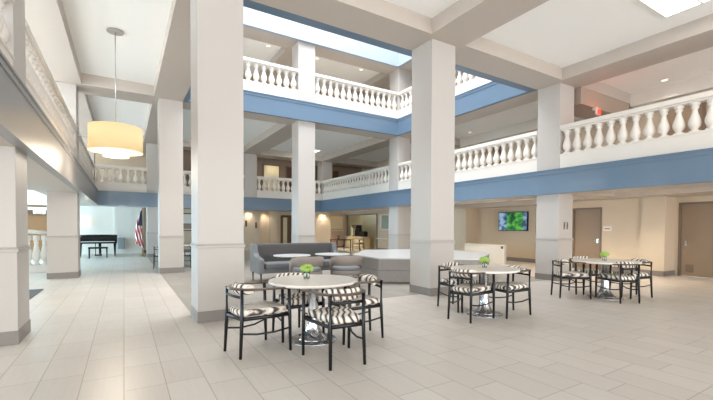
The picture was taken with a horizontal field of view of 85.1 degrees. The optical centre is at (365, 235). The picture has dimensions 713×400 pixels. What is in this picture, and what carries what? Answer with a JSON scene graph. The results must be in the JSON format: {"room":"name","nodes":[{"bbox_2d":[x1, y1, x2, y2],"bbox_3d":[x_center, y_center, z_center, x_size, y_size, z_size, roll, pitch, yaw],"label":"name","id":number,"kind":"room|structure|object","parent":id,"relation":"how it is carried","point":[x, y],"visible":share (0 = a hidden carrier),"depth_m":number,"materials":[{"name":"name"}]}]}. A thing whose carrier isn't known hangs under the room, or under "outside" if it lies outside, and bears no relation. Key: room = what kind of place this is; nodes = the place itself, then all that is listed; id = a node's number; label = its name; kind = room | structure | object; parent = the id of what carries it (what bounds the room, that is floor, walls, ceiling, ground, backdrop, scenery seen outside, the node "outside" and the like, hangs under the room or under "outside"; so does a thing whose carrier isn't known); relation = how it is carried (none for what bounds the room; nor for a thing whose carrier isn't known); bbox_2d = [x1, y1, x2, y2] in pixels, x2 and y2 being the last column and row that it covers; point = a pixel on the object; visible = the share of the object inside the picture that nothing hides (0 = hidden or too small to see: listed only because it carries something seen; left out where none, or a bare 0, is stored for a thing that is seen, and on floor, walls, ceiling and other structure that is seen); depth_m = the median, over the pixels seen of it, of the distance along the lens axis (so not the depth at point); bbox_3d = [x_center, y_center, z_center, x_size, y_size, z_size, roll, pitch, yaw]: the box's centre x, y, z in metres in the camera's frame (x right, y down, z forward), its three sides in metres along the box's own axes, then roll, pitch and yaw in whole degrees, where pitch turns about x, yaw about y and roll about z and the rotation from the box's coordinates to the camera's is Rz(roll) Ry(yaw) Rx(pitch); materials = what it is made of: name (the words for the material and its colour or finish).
{"room":"atrium lobby","nodes":[
{"label":"atrium lobby","id":0,"kind":"room"},
{"bbox_2d":[43,204,114,253],"bbox_3d":[-14.739,-0.337,20.127,2.980,2.554,0.250,0,1,-32],"label":"wall","id":1,"kind":"structure","parent":0,"point":[101,221],"depth_m":20.39,"materials":[{"name":"white paint"}]},
{"bbox_2d":[114,207,141,253],"bbox_3d":[-12.833,-0.349,21.133,1.320,2.554,0.550,0,1,-32],"label":"wall","id":2,"kind":"structure","parent":0,"point":[125,218],"depth_m":20.85,"materials":[{"name":"white paint"}]},
{"bbox_2d":[118,238,124,248],"bbox_3d":[-12.958,0.387,20.661,0.320,0.600,0.128,0,1,-32],"label":"wall box","id":3,"kind":"object","parent":2,"relation":"attached to","point":[121,241],"visible":1,"depth_m":20.61,"materials":[{"name":"paint"}]},
{"bbox_2d":[143,208,190,249],"bbox_3d":[-11.050,-0.366,22.357,3.000,2.554,0.350,0,1,-32],"label":"wall","id":4,"kind":"structure","parent":0,"point":[187,234],"depth_m":22.49,"materials":[{"name":"beige paint"}]},
{"bbox_2d":[183,213,190,230],"bbox_3d":[-10.303,-0.810,22.569,0.760,1.040,0.040,0,1,-32],"label":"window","id":5,"kind":"structure","parent":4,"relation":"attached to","point":[186,216],"depth_m":22.54,"materials":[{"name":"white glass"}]},
{"bbox_2d":[28,153,344,244],"bbox_3d":[-9.953,-3.609,23.581,24.000,9.000,0.700,0,1,-32],"label":"wall","id":6,"kind":"structure","parent":0,"point":[132,161],"depth_m":21.55,"materials":[{"name":"beige paint"}]},
{"bbox_2d":[0,49,97,204],"bbox_3d":[-4.978,-1.417,6.081,0.154,0.657,25.636,0,1,-32],"label":"trim","id":7,"kind":"structure","parent":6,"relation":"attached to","point":[24,124],"depth_m":4.93,"materials":[{"name":"grey paint"}]},
{"bbox_2d":[0,0,14,66],"bbox_3d":[-2.670,-2.235,1.977,0.270,1.165,5.988,0,1,-32],"label":"balustrade","id":8,"kind":"object","parent":7,"relation":"on","point":[4,31],"visible":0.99,"depth_m":4.40,"materials":[{"name":"white stone"}]},
{"bbox_2d":[25,19,76,156],"bbox_3d":[-6.324,-2.370,7.865,0.270,1.165,6.527,0,1,-32],"label":"balustrade","id":9,"kind":"object","parent":7,"relation":"on","point":[40,82],"visible":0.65,"depth_m":6.72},
{"bbox_2d":[79,133,93,182],"bbox_3d":[-10.184,-2.512,14.084,0.270,1.165,6.766,0,1,-32],"label":"balustrade","id":10,"kind":"object","parent":7,"relation":"on","point":[85,160],"visible":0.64,"depth_m":13.52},
{"bbox_2d":[143,245,343,252],"bbox_3d":[-6.886,0.797,24.956,12.800,0.160,0.370,0,1,-32],"label":"baseboard","id":11,"kind":"structure","parent":6,"relation":"attached to","point":[185,250],"depth_m":22.58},
{"bbox_2d":[331,216,343,245],"bbox_3d":[-2.035,-0.339,28.029,1.000,2.150,0.200,0,1,-32],"label":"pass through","id":12,"kind":"object","parent":6,"relation":"attached to","point":[336,221],"visible":0.69,"depth_m":28.10,"materials":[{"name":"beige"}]},
{"bbox_2d":[27,190,536,211],"bbox_3d":[-2.556,-1.573,10.738,23.000,0.411,31.000,0,1,-32],"label":"ceiling","id":13,"kind":"structure","parent":0,"point":[33,196],"depth_m":16.27,"materials":[{"name":"white paint"}]},
{"bbox_2d":[183,74,386,193],"bbox_3d":[-3.753,-4.759,21.635,13.500,5.469,4.500,0,1,-32],"label":"wall","id":14,"kind":"structure","parent":0,"point":[343,170],"depth_m":23.02,"materials":[{"name":"beige paint"}]},
{"bbox_2d":[96,190,320,211],"bbox_3d":[-7.157,-1.704,19.880,11.004,0.657,0.154,0,1,-32],"label":"trim","id":15,"kind":"structure","parent":14,"relation":"attached to","point":[105,198],"depth_m":18.14,"materials":[{"name":"blue paint"}]},
{"bbox_2d":[94,164,146,192],"bbox_3d":[-11.077,-2.588,17.659,2.001,1.165,0.270,0,1,-32],"label":"balustrade","id":16,"kind":"object","parent":15,"relation":"on","point":[106,185],"visible":0.99,"depth_m":17.57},
{"bbox_2d":[183,171,190,194],"bbox_3d":[-8.036,-2.613,19.546,3.809,1.165,0.270,0,1,-32],"label":"balustrade","id":17,"kind":"object","parent":15,"relation":"on","point":[186,189],"visible":0.12,"depth_m":19.01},
{"bbox_2d":[257,176,321,199],"bbox_3d":[-4.216,-2.644,21.916,3.834,1.165,0.270,0,1,-32],"label":"balustrade","id":18,"kind":"object","parent":15,"relation":"on","point":[260,194],"visible":0.69,"depth_m":21.42,"materials":[{"name":"white stone"}]},
{"bbox_2d":[263,164,279,190],"bbox_3d":[-5.555,-3.145,23.043,1.040,2.170,0.070,0,1,-32],"label":"door","id":19,"kind":"structure","parent":14,"relation":"in","point":[269,170],"depth_m":23.01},
{"bbox_2d":[285,166,291,191],"bbox_3d":[-4.366,-3.155,23.781,1.040,2.170,0.070,0,1,-32],"label":"door","id":20,"kind":"structure","parent":14,"relation":"in","point":[288,169],"depth_m":23.57,"materials":[{"name":"brown wood"}]},
{"bbox_2d":[332,170,338,185],"bbox_3d":[-2.157,-3.173,25.152,1.040,2.170,0.070,0,1,-32],"label":"door","id":21,"kind":"structure","parent":14,"relation":"in","point":[335,174],"depth_m":25.23,"materials":[{"name":"brown wood"}]},
{"bbox_2d":[321,148,712,211],"bbox_3d":[4.242,-1.492,11.802,0.154,0.657,25.636,0,1,-32],"label":"trim","id":22,"kind":"structure","parent":14,"relation":"attached to","point":[692,166],"depth_m":9.85,"materials":[{"name":"blue paint"}]},
{"bbox_2d":[322,165,388,199],"bbox_3d":[-0.630,-2.590,20.012,0.270,1.165,6.766,0,1,-32],"label":"balustrade","id":23,"kind":"object","parent":22,"relation":"on","point":[354,188],"visible":0.99,"depth_m":19.46,"materials":[{"name":"white stone"}]},
{"bbox_2d":[398,131,537,189],"bbox_3d":[3.230,-2.448,13.794,0.270,1.165,6.527,0,1,-32],"label":"balustrade","id":24,"kind":"object","parent":22,"relation":"on","point":[526,165],"visible":0.56,"depth_m":12.30,"materials":[{"name":"white stone"}]},
{"bbox_2d":[560,90,712,167],"bbox_3d":[7.024,-2.308,7.680,0.270,1.165,6.518,0,1,-32],"label":"balustrade","id":25,"kind":"object","parent":22,"relation":"on","point":[695,139],"visible":1,"depth_m":8.74,"materials":[{"name":"white stone"}]},
{"bbox_2d":[244,210,330,249],"bbox_3d":[-5.568,-0.401,25.376,6.900,2.550,1.000,0,1,-32],"label":"wall","id":26,"kind":"structure","parent":0,"point":[322,220],"depth_m":25.53,"materials":[{"name":"beige paint"}]},
{"bbox_2d":[281,215,290,242],"bbox_3d":[-5.300,-0.263,26.046,0.700,2.250,0.150,0,1,-32],"label":"door","id":27,"kind":"structure","parent":26,"relation":"attached to","point":[285,219],"depth_m":26.04,"materials":[{"name":"brown wood"}]},
{"bbox_2d":[243,26,462,101],"bbox_3d":[-2.532,-7.127,10.626,23.000,0.283,31.000,0,1,-32],"label":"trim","id":28,"kind":"structure","parent":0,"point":[283,57],"depth_m":15.67,"materials":[{"name":"beige paint"}]},
{"bbox_2d":[243,37,463,102],"bbox_3d":[-2.530,-7.466,10.619,23.000,0.400,31.000,0,1,-32],"label":"ceiling","id":29,"kind":"structure","parent":0,"point":[254,49],"depth_m":17.15,"materials":[{"name":"white paint"}]},
{"bbox_2d":[243,6,411,67],"bbox_3d":[-0.388,-7.655,11.429,8.329,1.337,6.539,0,1,-32],"label":"skylight","id":30,"kind":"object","parent":29,"relation":"attached to","point":[252,18],"depth_m":14.34,"materials":[{"name":"white glass"}]},
{"bbox_2d":[0,247,712,399],"bbox_3d":[-2.143,1.228,11.058,24.000,0.100,31.000,0,1,-32],"label":"floor","id":31,"kind":"structure","parent":0,"point":[117,330],"depth_m":4.60,"materials":[{"name":"beige tile"}]},
{"bbox_2d":[0,0,30,345],"bbox_3d":[-4.609,-1.363,4.714,0.706,5.316,0.706,0,1,-32],"label":"column","id":32,"kind":"structure","parent":31,"relation":"on","point":[15,321],"depth_m":4.63,"materials":[{"name":"paint"}]},
{"bbox_2d":[29,289,42,299],"bbox_3d":[-7.242,1.213,7.894,0.900,0.012,1.500,0,1,-32],"label":"doormat","id":33,"kind":"object","parent":31,"relation":"on","point":[32,292],"visible":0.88,"depth_m":8.25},
{"bbox_2d":[28,230,46,272],"bbox_3d":[-10.177,0.404,12.057,1.619,1.439,0.280,0,1,-32],"label":"balustrade","id":34,"kind":"object","parent":31,"relation":"on","point":[36,255],"visible":0.37,"depth_m":12.01,"materials":[{"name":"white stone"}]},
{"bbox_2d":[28,205,46,251],"bbox_3d":[-14.608,-0.196,17.509,1.460,2.380,0.480,0,1,-32],"label":"wall","id":35,"kind":"structure","parent":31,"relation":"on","point":[35,221],"depth_m":17.28,"materials":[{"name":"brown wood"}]},
{"bbox_2d":[28,205,46,215],"bbox_3d":[-14.600,-1.146,17.493,1.450,0.480,0.480,0,1,-32],"label":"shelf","id":36,"kind":"object","parent":35,"relation":"attached to","point":[28,205],"depth_m":17.26,"materials":[{"name":"wood"}]},
{"bbox_2d":[46,81,80,278],"bbox_3d":[-8.406,-1.503,10.832,0.706,5.316,0.706,0,1,-32],"label":"column","id":37,"kind":"structure","parent":31,"relation":"on","point":[63,236],"depth_m":10.60,"materials":[{"name":"paint"}]},
{"bbox_2d":[88,247,107,258],"bbox_3d":[-12.111,0.752,17.633,0.740,0.500,0.340,0,1,-32],"label":"piano bench","id":38,"kind":"object","parent":31,"relation":"on","point":[89,248],"visible":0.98,"depth_m":17.50,"materials":[{"name":"paint"}]},
{"bbox_2d":[80,235,116,257],"bbox_3d":[-12.847,0.454,18.758,1.522,1.045,2.039,0,1,-32],"label":"grand piano","id":39,"kind":"object","parent":31,"relation":"on","point":[84,239],"visible":0.88,"depth_m":18.11,"materials":[{"name":"paint"}]},
{"bbox_2d":[135,208,145,255],"bbox_3d":[-10.831,-0.266,18.790,0.318,2.500,0.435,1,1,36],"label":"flag","id":40,"kind":"object","parent":31,"relation":"on","point":[139,241],"visible":0.98,"depth_m":18.78,"materials":[{"name":"multicoloured fabric"}]},
{"bbox_2d":[146,143,157,256],"bbox_3d":[-10.056,-1.666,18.562,0.706,5.316,0.706,0,1,-32],"label":"column","id":41,"kind":"structure","parent":31,"relation":"on","point":[151,149],"depth_m":18.23,"materials":[{"name":"paint"}]},
{"bbox_2d":[153,245,157,268],"bbox_3d":[-6.976,0.715,13.439,0.618,0.789,0.630,0,1,-2],"label":"dining chair","id":42,"kind":"object","parent":31,"relation":"on","point":[156,246],"visible":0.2,"depth_m":13.17,"materials":[{"name":"brown wood"}]},
{"bbox_2d":[157,98,183,273],"bbox_3d":[-6.133,-1.522,12.242,0.706,5.316,0.706,0,1,-32],"label":"column","id":43,"kind":"structure","parent":31,"relation":"on","point":[170,236],"depth_m":11.95,"materials":[{"name":"paint"}]},
{"bbox_2d":[184,245,190,267],"bbox_3d":[-6.163,0.711,13.848,0.630,0.789,0.618,1,1,38],"label":"dining chair","id":44,"kind":"object","parent":31,"relation":"on","point":[189,246],"visible":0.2,"depth_m":13.58,"materials":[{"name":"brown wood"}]},
{"bbox_2d":[190,0,245,322],"bbox_3d":[-2.336,-1.382,6.125,0.706,5.316,0.706,0,1,-32],"label":"column","id":45,"kind":"structure","parent":31,"relation":"on","point":[217,245],"depth_m":5.83,"materials":[{"name":"paint"}]},
{"bbox_2d":[224,281,291,359],"bbox_3d":[-1.266,0.921,4.480,0.630,0.789,0.618,-1,2,-44],"label":"dining chair","id":46,"kind":"object","parent":31,"relation":"on","point":[264,307],"visible":0.98,"depth_m":4.37,"materials":[{"name":"black metal"}]},
{"bbox_2d":[273,254,310,258],"bbox_3d":[-1.801,0.838,9.590,0.910,0.742,0.910,0,1,-32],"label":"side table","id":47,"kind":"object","parent":31,"relation":"on","point":[276,255],"visible":0.57,"depth_m":9.39,"materials":[{"name":"white stone"}]},
{"bbox_2d":[250,242,337,280],"bbox_3d":[-1.822,0.696,10.722,2.460,0.980,0.850,0,1,-32],"label":"sofa","id":48,"kind":"object","parent":31,"relation":"on","point":[262,260],"visible":0.61,"depth_m":10.57,"materials":[{"name":"grey fabric"}]},
{"bbox_2d":[271,273,324,342],"bbox_3d":[-0.938,0.908,5.165,0.618,0.789,0.630,-1,1,-34],"label":"dining chair","id":49,"kind":"object","parent":31,"relation":"on","point":[296,298],"visible":0.48,"depth_m":5.07,"materials":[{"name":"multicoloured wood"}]},
{"bbox_2d":[291,120,315,242],"bbox_3d":[-2.324,-1.553,14.606,0.706,5.316,0.706,0,1,-32],"label":"column","id":50,"kind":"structure","parent":31,"relation":"on","point":[303,132],"depth_m":14.33,"materials":[{"name":"paint"}]},
{"bbox_2d":[289,256,323,289],"bbox_3d":[-1.364,0.842,9.073,0.798,0.761,0.760,0,1,-24],"label":"barrel chair","id":51,"kind":"object","parent":31,"relation":"on","point":[296,263],"visible":0.62,"depth_m":8.78,"materials":[{"name":"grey fabric"}]},
{"bbox_2d":[268,274,356,346],"bbox_3d":[-0.655,0.929,4.900,1.100,0.760,1.100,0,1,-32],"label":"dining table","id":52,"kind":"object","parent":31,"relation":"on","point":[316,281],"visible":0.77,"depth_m":4.80,"materials":[{"name":"stone"}]},
{"bbox_2d":[300,264,312,278],"bbox_3d":[-0.746,0.451,4.964,0.176,0.191,0.178,0,1,-32],"label":"flower vase","id":53,"kind":"object","parent":52,"relation":"on","point":[306,267],"visible":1,"depth_m":4.92,"materials":[{"name":"clear glass"}]},
{"bbox_2d":[315,253,349,274],"bbox_3d":[-0.850,0.831,10.145,0.910,0.742,0.910,0,1,-32],"label":"side table","id":54,"kind":"object","parent":31,"relation":"on","point":[332,255],"visible":0.56,"depth_m":9.84,"materials":[{"name":"silver metal"}]},
{"bbox_2d":[301,285,365,370],"bbox_3d":[-0.300,0.931,4.173,0.618,0.789,0.630,0,1,-28],"label":"dining chair","id":55,"kind":"object","parent":31,"relation":"on","point":[340,315],"visible":1,"depth_m":4.01,"materials":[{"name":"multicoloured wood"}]},
{"bbox_2d":[330,239,351,251],"bbox_3d":[-1.446,0.570,23.012,1.000,0.740,0.900,0,1,-32],"label":"table","id":56,"kind":"object","parent":31,"relation":"on","point":[330,239],"visible":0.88,"depth_m":22.81,"materials":[{"name":"brown wood"}]},
{"bbox_2d":[329,256,361,287],"bbox_3d":[-0.461,0.840,9.398,0.798,0.761,0.760,0,1,-18],"label":"barrel chair","id":57,"kind":"object","parent":31,"relation":"on","point":[343,265],"visible":0.9,"depth_m":9.09,"materials":[{"name":"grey fabric"}]},
{"bbox_2d":[328,274,383,344],"bbox_3d":[-0.102,0.914,5.063,0.630,0.789,0.618,0,1,-24],"label":"dining chair","id":58,"kind":"object","parent":31,"relation":"on","point":[370,279],"visible":0.66,"depth_m":4.98,"materials":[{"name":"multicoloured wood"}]},
{"bbox_2d":[346,236,369,248],"bbox_3d":[-0.509,0.423,26.798,0.655,0.790,2.290,0,1,-32],"label":"base cabinet","id":59,"kind":"object","parent":31,"relation":"on","point":[366,240],"visible":0.88,"depth_m":26.11,"materials":[{"name":"brown wood"}]},
{"bbox_2d":[350,226,353,235],"bbox_3d":[-0.919,-0.349,27.556,0.040,0.720,0.500,0,1,-32],"label":"frame","id":60,"kind":"object","parent":59,"relation":"on","point":[351,228],"visible":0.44,"depth_m":27.61,"materials":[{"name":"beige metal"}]},
{"bbox_2d":[352,225,361,235],"bbox_3d":[-0.567,-0.363,26.832,0.406,0.780,0.640,0,1,-32],"label":"coffee machine","id":61,"kind":"object","parent":59,"relation":"on","point":[358,228],"visible":0.8,"depth_m":26.65,"materials":[{"name":"black metal"}]},
{"bbox_2d":[359,231,367,236],"bbox_3d":[-0.100,-0.136,26.068,0.340,0.360,0.540,0,1,-32],"label":"urn","id":62,"kind":"object","parent":59,"relation":"on","point":[361,233],"visible":1,"depth_m":25.88,"materials":[{"name":"black metal"}]},
{"bbox_2d":[352,238,363,250],"bbox_3d":[-0.378,0.522,24.445,0.618,0.789,0.630,1,1,38],"label":"dining chair","id":63,"kind":"object","parent":31,"relation":"on","point":[359,239],"visible":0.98,"depth_m":24.38,"materials":[{"name":"brown wood"}]},
{"bbox_2d":[388,136,410,248],"bbox_3d":[1.507,-1.584,16.983,0.706,5.316,0.706,0,1,-32],"label":"column","id":64,"kind":"structure","parent":31,"relation":"on","point":[399,234],"depth_m":16.73,"materials":[{"name":"paint"}]},
{"bbox_2d":[353,249,489,283],"bbox_3d":[1.792,0.849,11.886,4.048,0.660,4.418,0,1,7],"label":"countertop","id":65,"kind":"structure","parent":31,"relation":"on","point":[389,265],"depth_m":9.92,"materials":[{"name":"white stone"}]},
{"bbox_2d":[409,38,454,295],"bbox_3d":[1.473,-1.413,8.488,0.706,5.316,0.706,0,1,-32],"label":"column","id":66,"kind":"structure","parent":31,"relation":"on","point":[432,241],"depth_m":8.23,"materials":[{"name":"paint"}]},
{"bbox_2d":[437,262,479,312],"bbox_3d":[1.636,0.884,6.915,0.618,0.789,0.630,-1,1,-34],"label":"dining chair","id":67,"kind":"object","parent":31,"relation":"on","point":[446,266],"visible":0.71,"depth_m":6.90,"materials":[{"name":"black wood"}]},
{"bbox_2d":[447,268,494,322],"bbox_3d":[1.628,0.900,6.110,0.618,0.789,0.630,1,2,44],"label":"dining chair","id":68,"kind":"object","parent":31,"relation":"on","point":[466,289],"visible":0.96,"depth_m":5.98,"materials":[{"name":"black wood"}]},
{"bbox_2d":[464,243,506,263],"bbox_3d":[5.087,0.726,16.564,0.180,0.745,2.190,0,1,-32],"label":"wall","id":69,"kind":"structure","parent":31,"relation":"on","point":[497,252],"depth_m":16.11,"materials":[{"name":"beige paint"}]},
{"bbox_2d":[451,265,519,317],"bbox_3d":[1.975,0.909,6.426,1.100,0.760,1.100,0,1,-32],"label":"dining table","id":70,"kind":"object","parent":31,"relation":"on","point":[485,311],"visible":0.84,"depth_m":6.35,"materials":[{"name":"white stone"}]},
{"bbox_2d":[479,257,489,267],"bbox_3d":[1.983,0.433,6.444,0.178,0.191,0.176,0,1,1],"label":"flower vase","id":71,"kind":"object","parent":70,"relation":"on","point":[482,259],"visible":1,"depth_m":6.41,"materials":[{"name":"clear glass"}]},
{"bbox_2d":[489,265,530,318],"bbox_3d":[2.387,0.897,6.442,0.630,0.789,0.618,0,1,-22],"label":"dining chair","id":72,"kind":"object","parent":31,"relation":"on","point":[507,287],"visible":0.66,"depth_m":6.31,"materials":[{"name":"black wood"}]},
{"bbox_2d":[535,83,573,280],"bbox_3d":[5.304,-1.444,10.865,0.706,5.316,0.706,0,1,-32],"label":"column","id":73,"kind":"structure","parent":31,"relation":"on","point":[556,101],"depth_m":10.64,"materials":[{"name":"paint"}]},
{"bbox_2d":[551,258,591,298],"bbox_3d":[4.252,0.872,8.092,0.630,0.789,0.618,0,1,1],"label":"dining chair","id":74,"kind":"object","parent":31,"relation":"on","point":[560,274],"visible":0.98,"depth_m":7.90,"materials":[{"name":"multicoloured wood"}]},
{"bbox_2d":[568,256,600,294],"bbox_3d":[4.916,0.863,8.667,0.618,0.789,0.630,0,1,-10],"label":"dining chair","id":75,"kind":"object","parent":31,"relation":"on","point":[582,269],"visible":0.42,"depth_m":8.65,"materials":[{"name":"black wood"}]},
{"bbox_2d":[572,258,641,299],"bbox_3d":[4.978,0.890,8.054,1.243,0.760,1.243,0,1,-32],"label":"dining table","id":76,"kind":"object","parent":31,"relation":"on","point":[605,294],"visible":0.89,"depth_m":7.98,"materials":[{"name":"silver metal"}]},
{"bbox_2d":[600,251,609,260],"bbox_3d":[4.969,0.414,8.061,0.176,0.191,0.178,1,1,34],"label":"flower vase","id":77,"kind":"object","parent":76,"relation":"on","point":[604,254],"visible":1,"depth_m":8.03,"materials":[{"name":"clear glass"}]},
{"bbox_2d":[595,262,639,303],"bbox_3d":[5.009,0.884,7.646,0.618,0.789,0.630,0,1,-5],"label":"dining chair","id":78,"kind":"object","parent":31,"relation":"on","point":[620,277],"visible":0.94,"depth_m":7.42,"materials":[{"name":"black wood"}]},
{"bbox_2d":[610,258,652,298],"bbox_3d":[5.630,0.876,8.174,0.630,0.789,0.618,0,1,-8],"label":"dining chair","id":79,"kind":"object","parent":31,"relation":"on","point":[643,275],"visible":0.68,"depth_m":8.02,"materials":[{"name":"black wood"}]},
{"bbox_2d":[349,215,375,247],"bbox_3d":[0.569,-0.402,26.771,1.400,2.550,5.100,0,1,-32],"label":"wall","id":80,"kind":"structure","parent":0,"point":[368,222],"depth_m":28.52,"materials":[{"name":"beige paint"}]},
{"bbox_2d":[61,0,712,161],"bbox_3d":[-2.543,-4.601,10.677,23.000,0.322,31.000,0,1,-32],"label":"ceiling","id":81,"kind":"structure","parent":0,"point":[561,33],"depth_m":8.78,"materials":[{"name":"white paint"}]},
{"bbox_2d":[87,28,142,158],"bbox_3d":[-5.370,-3.060,8.369,1.004,2.695,1.004,0,1,-32],"label":"pendant lamp","id":82,"kind":"object","parent":81,"relation":"hanging from","point":[118,140],"visible":1,"depth_m":8.07,"materials":[{"name":"fabric"}]},
{"bbox_2d":[97,149,133,158],"bbox_3d":[-5.376,-1.775,8.395,0.970,0.125,0.970,0,1,-32],"label":"diffuser","id":83,"kind":"object","parent":82,"relation":"attached to","point":[111,153],"depth_m":8.25,"materials":[{"name":"white plastic"}]},
{"bbox_2d":[183,0,536,135],"bbox_3d":[-0.402,-4.477,11.493,8.329,0.685,6.539,0,1,-32],"label":"trim","id":84,"kind":"structure","parent":81,"relation":"attached to","point":[498,90],"depth_m":13.17,"materials":[{"name":"blue paint"}]},
{"bbox_2d":[243,56,297,99],"bbox_3d":[-4.100,-5.452,13.166,3.809,1.165,0.270,0,1,-32],"label":"balustrade","id":85,"kind":"object","parent":84,"relation":"on","point":[255,86],"visible":0.49,"depth_m":13.56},
{"bbox_2d":[315,73,398,118],"bbox_3d":[-0.280,-5.483,15.536,3.834,1.165,0.270,0,1,-32],"label":"balustrade","id":86,"kind":"object","parent":84,"relation":"on","point":[329,100],"visible":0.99,"depth_m":15.38,"materials":[{"name":"white stone"}]},
{"bbox_2d":[398,70,490,117],"bbox_3d":[3.243,-5.431,13.734,0.270,1.165,6.527,0,1,-32],"label":"balustrade","id":87,"kind":"object","parent":84,"relation":"on","point":[467,85],"visible":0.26,"depth_m":13.56,"materials":[{"name":"white stone"}]},
{"bbox_2d":[637,0,711,18],"bbox_3d":[5.776,-4.313,6.900,1.150,0.030,1.200,0,1,-32],"label":"recessed light","id":88,"kind":"object","parent":81,"relation":"in","point":[664,8],"visible":1,"depth_m":7.27,"materials":[{"name":"white plastic"}]},
{"bbox_2d":[345,195,712,274],"bbox_3d":[6.793,-0.157,15.984,1.000,2.550,30.000,0,1,-32],"label":"wall","id":89,"kind":"structure","parent":0,"point":[644,227],"depth_m":12.83,"materials":[{"name":"beige paint"}]},
{"bbox_2d":[0,136,712,214],"bbox_3d":[-2.557,-1.475,10.740,23.000,0.607,31.000,0,1,-32],"label":"trim","id":90,"kind":"structure","parent":89,"relation":"attached to","point":[39,179],"depth_m":10.99,"materials":[{"name":"beige paint"}]},
{"bbox_2d":[81,136,94,180],"bbox_3d":[-12.322,-3.138,17.122,0.662,2.335,0.662,0,1,-32],"label":"column","id":91,"kind":"structure","parent":90,"relation":"on","point":[85,139],"depth_m":16.96,"materials":[{"name":"paint"}]},
{"bbox_2d":[244,153,256,197],"bbox_3d":[-6.240,-3.187,20.896,0.662,2.335,0.662,0,1,-32],"label":"column","id":92,"kind":"structure","parent":90,"relation":"on","point":[250,160],"depth_m":20.61,"materials":[{"name":"paint"}]},
{"bbox_2d":[317,161,331,193],"bbox_3d":[-2.409,-3.219,23.273,0.662,2.335,0.662,0,1,-32],"label":"column","id":93,"kind":"structure","parent":90,"relation":"on","point":[324,171],"depth_m":22.99,"materials":[{"name":"paint"}]},
{"bbox_2d":[346,213,377,249],"bbox_3d":[-0.268,-0.344,26.442,0.070,2.440,3.980,0,1,-32],"label":"trim","id":94,"kind":"structure","parent":89,"relation":"attached to","point":[376,213],"depth_m":24.78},
{"bbox_2d":[376,214,388,238],"bbox_3d":[1.146,-0.570,24.065,0.230,1.520,1.300,0,1,-32],"label":"window","id":95,"kind":"structure","parent":89,"relation":"in","point":[384,219],"depth_m":24.14,"materials":[{"name":"clear glass"}]},
{"bbox_2d":[499,212,528,230],"bbox_3d":[6.466,-0.634,16.983,0.096,0.820,1.470,0,1,-32],"label":"wall screen","id":96,"kind":"object","parent":89,"relation":"attached to","point":[508,221],"visible":1,"depth_m":16.90,"materials":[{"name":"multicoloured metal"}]},
{"bbox_2d":[378,248,674,276],"bbox_3d":[7.854,1.081,14.081,0.820,0.160,25.600,0,1,-32],"label":"baseboard","id":97,"kind":"structure","parent":89,"relation":"attached to","point":[672,272],"depth_m":12.42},
{"bbox_2d":[572,207,601,269],"bbox_3d":[7.828,0.088,13.707,0.146,2.160,1.030,0,1,-32],"label":"door","id":98,"kind":"structure","parent":89,"relation":"in","point":[586,222],"depth_m":13.70,"materials":[{"name":"brown wood"}]},
{"bbox_2d":[603,226,611,230],"bbox_3d":[8.163,-0.248,13.089,0.023,0.160,0.260,0,1,-32],"label":"wall sign","id":99,"kind":"object","parent":89,"relation":"attached to","point":[605,228],"visible":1,"depth_m":13.08,"materials":[{"name":"white plastic"}]},
{"bbox_2d":[677,201,712,277],"bbox_3d":[9.877,0.107,11.447,0.146,2.230,1.050,0,1,-32],"label":"door","id":100,"kind":"structure","parent":89,"relation":"in","point":[695,219],"depth_m":11.55,"materials":[{"name":"brown wood"}]},
{"bbox_2d":[685,264,693,272],"bbox_3d":[9.749,0.978,11.677,0.017,0.240,0.200,0,1,-32],"label":"vent","id":101,"kind":"object","parent":100,"relation":"attached to","point":[689,268],"depth_m":11.67,"materials":[{"name":"brown metal"}]},
{"bbox_2d":[362,76,708,185],"bbox_3d":[6.251,-4.604,16.135,0.200,5.469,31.000,0,1,-32],"label":"wall","id":102,"kind":"structure","parent":0,"point":[656,119],"depth_m":13.21,"materials":[{"name":"beige paint"}]},
{"bbox_2d":[25,0,712,168],"bbox_3d":[-2.544,-4.288,10.683,23.000,0.309,31.000,0,1,-32],"label":"ceiling beams","id":103,"kind":"structure","parent":102,"relation":"attached to","point":[461,25],"depth_m":8.78,"materials":[{"name":"beige paint"}]},
{"bbox_2d":[292,41,314,102],"bbox_3d":[-2.305,-5.786,14.521,0.662,2.553,0.662,0,1,-32],"label":"column","id":104,"kind":"structure","parent":103,"relation":"on","point":[303,54],"depth_m":14.23,"materials":[{"name":"paint"}]},
{"bbox_2d":[390,69,410,117],"bbox_3d":[1.525,-5.817,16.897,0.662,2.553,0.662,0,1,-32],"label":"column","id":105,"kind":"structure","parent":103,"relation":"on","point":[400,79],"depth_m":16.59,"materials":[{"name":"paint"}]},
{"bbox_2d":[574,87,628,123],"bbox_3d":[6.878,-3.885,11.720,2.700,0.456,0.774,0,1,-32],"label":"wall","id":106,"kind":"structure","parent":103,"relation":"attached to","point":[585,99],"depth_m":11.26,"materials":[{"name":"beige paint"}]},
{"bbox_2d":[481,146,500,165],"bbox_3d":[5.523,-2.977,17.074,0.070,2.170,1.040,0,1,-32],"label":"door","id":107,"kind":"structure","parent":102,"relation":"in","point":[493,150],"depth_m":16.97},
{"bbox_2d":[460,72,712,147],"bbox_3d":[9.390,-4.184,10.559,0.350,0.403,18.200,0,1,-32],"label":"trim","id":108,"kind":"structure","parent":102,"relation":"attached to","point":[701,83],"depth_m":11.76,"materials":[{"name":"beige paint"}]},
{"bbox_2d":[666,102,706,135],"bbox_3d":[9.161,-2.843,11.212,0.070,2.170,1.040,0,1,-32],"label":"door","id":109,"kind":"structure","parent":102,"relation":"in","point":[686,113],"depth_m":11.12,"materials":[{"name":"brown wood"}]},
{"bbox_2d":[592,107,600,115],"bbox_3d":[6.521,-3.513,10.973,0.200,0.220,0.176,0,1,-32],"label":"exit sign","id":110,"kind":"object","parent":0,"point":[597,111],"visible":1,"depth_m":10.91,"materials":[{"name":"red plastic"}]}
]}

